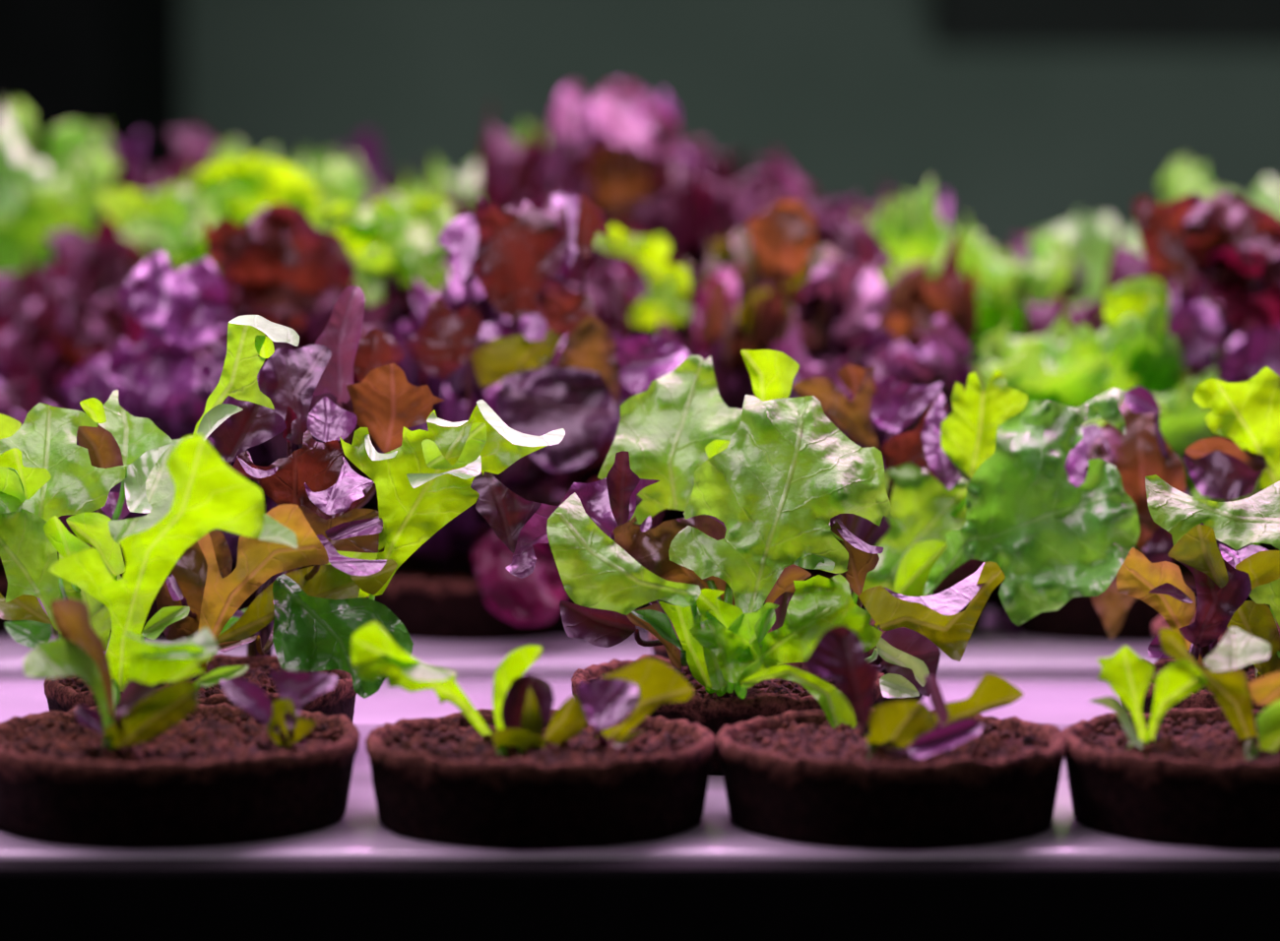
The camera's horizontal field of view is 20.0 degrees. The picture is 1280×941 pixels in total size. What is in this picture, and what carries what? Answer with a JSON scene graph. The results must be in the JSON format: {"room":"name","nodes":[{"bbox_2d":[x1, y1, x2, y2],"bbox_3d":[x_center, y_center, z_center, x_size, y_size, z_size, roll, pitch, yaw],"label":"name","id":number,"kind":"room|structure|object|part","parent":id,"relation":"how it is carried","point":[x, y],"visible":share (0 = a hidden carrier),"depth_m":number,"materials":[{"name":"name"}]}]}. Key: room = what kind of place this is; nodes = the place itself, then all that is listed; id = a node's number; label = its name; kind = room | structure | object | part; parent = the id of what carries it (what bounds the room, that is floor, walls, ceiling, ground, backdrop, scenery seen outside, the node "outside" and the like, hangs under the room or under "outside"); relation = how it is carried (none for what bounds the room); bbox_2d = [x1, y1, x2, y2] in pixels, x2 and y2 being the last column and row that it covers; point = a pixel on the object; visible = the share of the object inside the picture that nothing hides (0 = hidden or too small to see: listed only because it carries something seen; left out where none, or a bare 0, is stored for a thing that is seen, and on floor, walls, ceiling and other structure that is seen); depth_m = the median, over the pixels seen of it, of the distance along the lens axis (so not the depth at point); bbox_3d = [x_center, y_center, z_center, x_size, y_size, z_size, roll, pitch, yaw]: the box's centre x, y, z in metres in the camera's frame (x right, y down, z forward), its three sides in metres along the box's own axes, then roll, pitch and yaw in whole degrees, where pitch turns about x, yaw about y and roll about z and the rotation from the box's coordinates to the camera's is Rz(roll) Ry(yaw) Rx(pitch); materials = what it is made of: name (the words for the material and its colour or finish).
{"room":"indoor vertical farm","nodes":[
{"label":"indoor vertical farm","id":0,"kind":"room"},
{"bbox_2d":[182,0,1279,258],"bbox_3d":[0.000,-0.684,4.007,6.000,2.800,0.100,0,5,0],"label":"wall","id":1,"kind":"structure","parent":0,"point":[851,95],"depth_m":3.98,"materials":[{"name":"grey paint"}]},
{"bbox_2d":[930,0,1279,49],"bbox_3d":[1.258,-0.705,3.895,1.884,0.500,0.080,0,5,0],"label":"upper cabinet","id":2,"kind":"object","parent":1,"relation":"attached to","point":[954,24],"visible":1,"depth_m":3.87,"materials":[{"name":"black"}]},
{"bbox_3d":[0.000,0.973,1.587,6.000,0.100,5.400,0,5,0],"label":"floor","id":3,"kind":"structure","parent":0,"visible":0},
{"bbox_2d":[0,0,183,181],"bbox_3d":[-0.999,-0.307,3.702,1.002,2.100,0.530,0,5,0],"label":"tall cabinet","id":4,"kind":"object","parent":3,"relation":"on","point":[118,63],"visible":0.1,"depth_m":3.43,"materials":[{"name":"black"}]},
{"bbox_3d":[-0.748,-0.301,3.446,0.492,2.030,0.018,0,5,0],"label":"door","id":5,"kind":"part","parent":4,"relation":"part of","materials":[{"name":"black"}]},
{"bbox_2d":[0,859,1279,940],"bbox_3d":[0.000,0.490,1.369,1.200,0.899,1.073,0,5,0],"label":"rack","id":6,"kind":"object","parent":3,"relation":"on","point":[41,900],"visible":0.21,"depth_m":0.80,"materials":[{"name":"black metal"}]},
{"bbox_2d":[0,680,1121,724],"bbox_3d":[0.000,0.091,1.061,1.100,0.045,0.112,0,5,0],"label":"channel","id":7,"kind":"object","parent":6,"relation":"on","point":[1051,702],"visible":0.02,"depth_m":1.07,"materials":[{"name":"white plastic"}]},
{"bbox_2d":[648,364,1140,703],"bbox_3d":[0.073,0.019,1.020,0.148,0.096,0.082,2,5,27],"label":"lettuce","id":8,"kind":"object","parent":7,"relation":"on","point":[1054,542],"visible":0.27,"depth_m":0.99,"materials":[{"name":"plant"}]},
{"bbox_2d":[648,618,924,703],"bbox_3d":[0.044,0.055,1.038,0.082,0.021,0.082,0,5,0],"label":"peat pot","id":9,"kind":"object","parent":8,"relation":"on","point":[661,651],"depth_m":1.02,"materials":[{"name":"brown soil"}]},
{"bbox_2d":[1065,366,1279,660],"bbox_3d":[0.180,0.016,1.040,0.111,0.098,0.082,-5,7,-44],"label":"lettuce","id":10,"kind":"object","parent":7,"relation":"on","point":[1248,413],"visible":0.4,"depth_m":1.02,"materials":[{"name":"plant"}]},
{"bbox_2d":[1151,610,1223,660],"bbox_3d":[0.190,0.054,1.053,0.082,0.022,0.082,0,5,0],"label":"peat pot","id":11,"kind":"object","parent":10,"relation":"on","point":[1160,623],"depth_m":1.05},
{"bbox_2d":[0,598,1157,680],"bbox_3d":[0.000,0.072,1.231,1.100,0.045,0.218,0,5,0],"label":"channel","id":12,"kind":"object","parent":6,"relation":"on","point":[991,649],"visible":0.02,"depth_m":1.13,"materials":[{"name":"white plastic"}]},
{"bbox_2d":[0,356,75,635],"bbox_3d":[-0.233,0.005,1.203,0.122,0.094,0.118,0,5,0],"label":"lettuce","id":13,"kind":"object","parent":12,"relation":"on","point":[21,397],"visible":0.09,"depth_m":1.18,"materials":[{"name":"plant"}]},
{"bbox_2d":[0,557,38,635],"bbox_3d":[-0.238,0.042,1.203,0.080,0.021,0.080,0,5,0],"label":"peat pot","id":14,"kind":"object","parent":13,"relation":"on","point":[3,579],"depth_m":1.18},
{"bbox_2d":[0,251,359,641],"bbox_3d":[-0.151,-0.011,1.208,0.135,0.125,0.127,3,6,36],"label":"lettuce","id":15,"kind":"object","parent":12,"relation":"on","point":[160,380],"visible":0.12,"depth_m":1.15,"materials":[{"name":"plant"}]},
{"bbox_2d":[109,556,258,641],"bbox_3d":[-0.155,0.042,1.203,0.080,0.021,0.080,0,5,0],"label":"peat pot","id":16,"kind":"object","parent":15,"relation":"on","point":[153,610],"depth_m":1.17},
{"bbox_2d":[127,202,415,570],"bbox_3d":[-0.119,-0.025,1.278,0.146,0.140,0.163,4,6,42],"label":"lettuce","id":17,"kind":"object","parent":12,"relation":"on","point":[277,264],"visible":0.06,"depth_m":1.21,"materials":[{"name":"plant"}]},
{"bbox_2d":[233,552,412,570],"bbox_3d":[-0.116,0.034,1.292,0.080,0.021,0.080,0,5,0],"label":"peat pot","id":18,"kind":"object","parent":17,"relation":"on","point":[235,552],"depth_m":1.25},
{"bbox_2d":[292,192,689,641],"bbox_3d":[-0.051,-0.017,1.163,0.139,0.144,0.229,0,5,0],"label":"lettuce","id":19,"kind":"object","parent":12,"relation":"on","point":[500,332],"visible":0.52,"depth_m":1.09,"materials":[{"name":"plant"}]},
{"bbox_2d":[367,557,575,641],"bbox_3d":[-0.056,0.041,1.203,0.080,0.021,0.080,0,5,0],"label":"peat pot","id":20,"kind":"object","parent":19,"relation":"on","point":[435,599],"depth_m":1.17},
{"bbox_2d":[366,224,691,552],"bbox_3d":[-0.037,-0.021,1.285,0.163,0.132,0.137,0,5,0],"label":"lettuce","id":21,"kind":"object","parent":12,"relation":"on","point":[662,292],"visible":0.08,"depth_m":1.24,"materials":[{"name":"plant"}]},
{"bbox_2d":[628,199,978,409],"bbox_3d":[0.047,-0.025,1.291,0.174,0.140,0.184,5,7,44],"label":"lettuce","id":22,"kind":"object","parent":12,"relation":"on","point":[775,272],"visible":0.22,"depth_m":1.23,"materials":[{"name":"plant"}]},
{"bbox_2d":[732,314,985,632],"bbox_3d":[0.064,0.000,1.198,0.123,0.104,0.128,-2,5,-24],"label":"lettuce","id":23,"kind":"object","parent":12,"relation":"on","point":[945,356],"visible":0.07,"depth_m":1.18,"materials":[{"name":"plant"}]},
{"bbox_2d":[763,560,985,632],"bbox_3d":[0.076,0.041,1.203,0.080,0.022,0.080,0,5,0],"label":"peat pot","id":24,"kind":"object","parent":23,"relation":"on","point":[968,568],"depth_m":1.19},
{"bbox_2d":[969,559,1026,635],"bbox_3d":[0.131,0.029,1.255,0.080,0.037,0.154,0,5,0],"label":"lettuce","id":25,"kind":"object","parent":12,"relation":"on","point":[1002,617],"visible":0.02,"depth_m":1.19,"materials":[{"name":"plant"}]},
{"bbox_2d":[969,559,994,607],"bbox_3d":[0.131,0.034,1.292,0.080,0.021,0.080,0,5,0],"label":"peat pot","id":26,"kind":"object","parent":25,"relation":"on","point":[990,604],"depth_m":1.26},
{"bbox_2d":[954,276,1261,641],"bbox_3d":[0.151,-0.005,1.191,0.118,0.116,0.129,4,6,42],"label":"lettuce","id":27,"kind":"object","parent":12,"relation":"on","point":[1069,366],"visible":0.2,"depth_m":1.18,"materials":[{"name":"plant"}]},
{"bbox_2d":[992,559,1197,641],"bbox_3d":[0.156,0.041,1.202,0.080,0.021,0.080,0,5,0],"label":"peat pot","id":28,"kind":"object","parent":27,"relation":"on","point":[1078,618],"depth_m":1.17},
{"bbox_2d":[1019,192,1279,604],"bbox_3d":[0.212,-0.027,1.281,0.196,0.144,0.172,-4,7,-43],"label":"lettuce","id":29,"kind":"object","parent":12,"relation":"on","point":[1217,258],"visible":0.16,"depth_m":1.20,"materials":[{"name":"plant"}]},
{"bbox_2d":[0,724,1279,859],"bbox_3d":[0.000,0.100,0.905,1.100,0.045,0.189,0,5,0],"label":"channel","id":30,"kind":"object","parent":6,"relation":"on","point":[359,834],"visible":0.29,"depth_m":0.81,"materials":[{"name":"white plastic"}]},
{"bbox_2d":[0,434,360,848],"bbox_3d":[-0.111,0.035,0.871,0.090,0.094,0.135,0,5,0],"label":"lettuce","id":31,"kind":"object","parent":30,"relation":"on","point":[142,767],"visible":1,"depth_m":0.83,"materials":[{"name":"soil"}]},
{"bbox_2d":[0,703,360,848],"bbox_3d":[-0.111,0.071,0.852,0.090,0.021,0.090,0,5,0],"label":"peat pot","id":32,"kind":"object","parent":31,"relation":"on","point":[105,775],"depth_m":0.82,"materials":[{"name":"brown soil"}]},
{"bbox_2d":[0,285,565,722],"bbox_3d":[-0.098,0.013,0.952,0.157,0.120,0.132,0,5,0],"label":"lettuce","id":33,"kind":"object","parent":30,"relation":"on","point":[422,480],"visible":0.74,"depth_m":0.94,"materials":[{"name":"plant"}]},
{"bbox_2d":[43,654,356,722],"bbox_3d":[-0.114,0.063,0.947,0.082,0.021,0.082,0,5,0],"label":"peat pot","id":34,"kind":"object","parent":33,"relation":"on","point":[64,693],"depth_m":0.93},
{"bbox_2d":[350,621,715,849],"bbox_3d":[-0.024,0.057,0.846,0.084,0.049,0.082,0,5,0],"label":"lettuce","id":35,"kind":"object","parent":30,"relation":"on","point":[522,773],"visible":1,"depth_m":0.83,"materials":[{"name":"soil"}]},
{"bbox_2d":[365,708,715,849],"bbox_3d":[-0.023,0.071,0.847,0.082,0.021,0.082,0,5,0],"label":"peat pot","id":36,"kind":"object","parent":35,"relation":"on","point":[507,779],"depth_m":0.82,"materials":[{"name":"brown soil"}]},
{"bbox_2d":[470,349,1005,775],"bbox_3d":[0.030,0.023,0.932,0.136,0.104,0.098,3,5,28],"label":"lettuce","id":37,"kind":"object","parent":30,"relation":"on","point":[758,487],"visible":0.88,"depth_m":0.93,"materials":[{"name":"plant"}]},
{"bbox_2d":[571,654,884,775],"bbox_3d":[0.023,0.063,0.947,0.082,0.021,0.082,0,5,0],"label":"peat pot","id":38,"kind":"object","parent":37,"relation":"on","point":[715,702],"depth_m":0.91,"materials":[{"name":"brown soil"}]},
{"bbox_2d":[715,625,1066,849],"bbox_3d":[0.059,0.058,0.846,0.082,0.047,0.082,0,5,0],"label":"lettuce","id":39,"kind":"object","parent":30,"relation":"on","point":[908,775],"visible":1,"depth_m":0.82,"materials":[{"name":"soil"}]},
{"bbox_2d":[715,707,1066,849],"bbox_3d":[0.059,0.071,0.847,0.082,0.021,0.082,0,5,0],"label":"peat pot","id":40,"kind":"object","parent":39,"relation":"on","point":[902,778],"depth_m":0.82,"materials":[{"name":"brown soil"}]},
{"bbox_2d":[1061,626,1279,849],"bbox_3d":[0.139,0.059,0.846,0.082,0.046,0.082,0,5,0],"label":"lettuce","id":41,"kind":"object","parent":30,"relation":"on","point":[1198,777],"visible":1,"depth_m":0.83,"materials":[{"name":"soil"}]},
{"bbox_2d":[1061,706,1279,849],"bbox_3d":[0.139,0.071,0.847,0.082,0.021,0.082,0,5,0],"label":"peat pot","id":42,"kind":"object","parent":41,"relation":"on","point":[1198,777],"depth_m":0.82,"materials":[{"name":"brown soil"}]},
{"bbox_2d":[1116,474,1279,713],"bbox_3d":[0.166,0.035,0.944,0.082,0.076,0.083,0,5,0],"label":"lettuce","id":43,"kind":"object","parent":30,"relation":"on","point":[1224,583],"visible":0.52,"depth_m":0.92,"materials":[{"name":"plant"}]},
{"bbox_2d":[1120,658,1269,713],"bbox_3d":[0.166,0.063,0.947,0.082,0.022,0.082,0,5,0],"label":"peat pot","id":44,"kind":"object","parent":43,"relation":"on","point":[1202,698],"depth_m":0.93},
{"bbox_3d":[0.000,0.053,1.457,1.100,0.045,0.226,0,5,0],"label":"channel","id":45,"kind":"object","parent":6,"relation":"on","visible":0},
{"bbox_2d":[0,210,148,560],"bbox_3d":[-0.218,-0.033,1.396,0.128,0.138,0.164,-3,6,-35],"label":"lettuce","id":46,"kind":"object","parent":45,"relation":"on","point":[63,313],"visible":0.2,"depth_m":1.35,"materials":[{"name":"plant"}]},
{"bbox_2d":[57,529,124,560],"bbox_3d":[-0.220,0.025,1.397,0.080,0.021,0.080,0,5,0],"label":"peat pot","id":47,"kind":"object","parent":46,"relation":"on","point":[71,531],"depth_m":1.36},
{"bbox_2d":[0,98,150,282],"bbox_3d":[-0.283,-0.063,1.495,0.193,0.180,0.217,-2,5,-22],"label":"lettuce","id":48,"kind":"object","parent":45,"relation":"on","point":[58,190],"visible":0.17,"depth_m":1.47,"materials":[{"name":"plant"}]},
{"bbox_2d":[98,155,355,271],"bbox_3d":[-0.156,-0.049,1.477,0.170,0.157,0.222,3,5,28],"label":"lettuce","id":49,"kind":"object","parent":45,"relation":"on","point":[234,188],"visible":0.07,"depth_m":1.39,"materials":[{"name":"plant"}]},
{"bbox_2d":[320,192,454,509],"bbox_3d":[-0.097,-0.032,1.347,0.166,0.143,0.245,0,5,0],"label":"lettuce","id":50,"kind":"object","parent":45,"relation":"on","point":[398,234],"visible":0.07,"depth_m":1.25,"materials":[{"name":"plant"}]},
{"bbox_2d":[362,80,817,528],"bbox_3d":[-0.009,-0.066,1.492,0.245,0.186,0.251,0,5,0],"label":"lettuce","id":51,"kind":"object","parent":45,"relation":"on","point":[623,147],"visible":0.06,"depth_m":1.43,"materials":[{"name":"plant"}]},
{"bbox_2d":[652,509,684,528],"bbox_3d":[-0.010,0.017,1.497,0.080,0.022,0.080,0,5,0],"label":"peat pot","id":52,"kind":"object","parent":51,"relation":"on","point":[665,515],"depth_m":1.46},
{"bbox_2d":[651,168,951,271],"bbox_3d":[0.074,-0.047,1.472,0.200,0.152,0.199,4,6,41],"label":"lettuce","id":53,"kind":"object","parent":45,"relation":"on","point":[740,220],"visible":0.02,"depth_m":1.48,"materials":[{"name":"plant"}]},
{"bbox_2d":[854,176,1103,391],"bbox_3d":[0.103,-0.039,1.393,0.162,0.149,0.170,-2,5,-20],"label":"lettuce","id":54,"kind":"object","parent":45,"relation":"on","point":[916,233],"visible":0.1,"depth_m":1.35,"materials":[{"name":"plant"}]},
{"bbox_2d":[1000,236,1104,319],"bbox_3d":[0.158,-0.034,1.490,0.128,0.123,0.150,0,5,0],"label":"lettuce","id":55,"kind":"object","parent":45,"relation":"on","point":[1076,286],"visible":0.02,"depth_m":1.48,"materials":[{"name":"plant"}]},
{"bbox_2d":[1122,154,1279,253],"bbox_3d":[0.260,-0.051,1.483,0.194,0.158,0.189,0,5,0],"label":"lettuce","id":56,"kind":"object","parent":45,"relation":"on","point":[1181,179],"visible":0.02,"depth_m":1.47,"materials":[{"name":"plant"}]},
{"bbox_3d":[0.000,0.032,1.711,1.100,0.045,0.276,0,5,0],"label":"channel","id":57,"kind":"object","parent":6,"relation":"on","visible":0},
{"bbox_2d":[94,124,221,230],"bbox_3d":[-0.208,-0.071,1.652,0.200,0.171,0.195,2,5,25],"label":"lettuce","id":58,"kind":"object","parent":57,"relation":"on","point":[195,149],"visible":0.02,"depth_m":1.62,"materials":[{"name":"plant"}]},
{"bbox_2d":[119,137,451,265],"bbox_3d":[-0.130,-0.066,1.623,0.215,0.165,0.199,0,5,-5],"label":"lettuce","id":59,"kind":"object","parent":57,"relation":"on","point":[350,178],"visible":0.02,"depth_m":1.57,"materials":[{"name":"plant"}]},
{"bbox_2d":[334,128,417,196],"bbox_3d":[-0.122,-0.077,1.726,0.212,0.170,0.167,4,6,39],"label":"lettuce","id":60,"kind":"object","parent":57,"relation":"on","point":[365,149],"visible":0.02,"depth_m":1.73,"materials":[{"name":"plant"}]},
{"bbox_2d":[425,121,548,205],"bbox_3d":[-0.049,-0.068,1.603,0.197,0.173,0.205,2,5,24],"label":"lettuce","id":61,"kind":"object","parent":57,"relation":"on","point":[465,183],"visible":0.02,"depth_m":1.57,"materials":[{"name":"plant"}]},
{"bbox_2d":[686,137,869,213],"bbox_3d":[0.036,-0.071,1.604,0.189,0.178,0.187,0,5,0],"label":"lettuce","id":62,"kind":"object","parent":57,"relation":"on","point":[715,161],"visible":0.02,"depth_m":1.59,"materials":[{"name":"plant"}]},
{"bbox_2d":[1033,209,1146,318],"bbox_3d":[0.201,-0.048,1.599,0.176,0.134,0.160,0,5,0],"label":"lettuce","id":63,"kind":"object","parent":57,"relation":"on","point":[1094,253],"visible":0.02,"depth_m":1.57,"materials":[{"name":"plant"}]}
]}

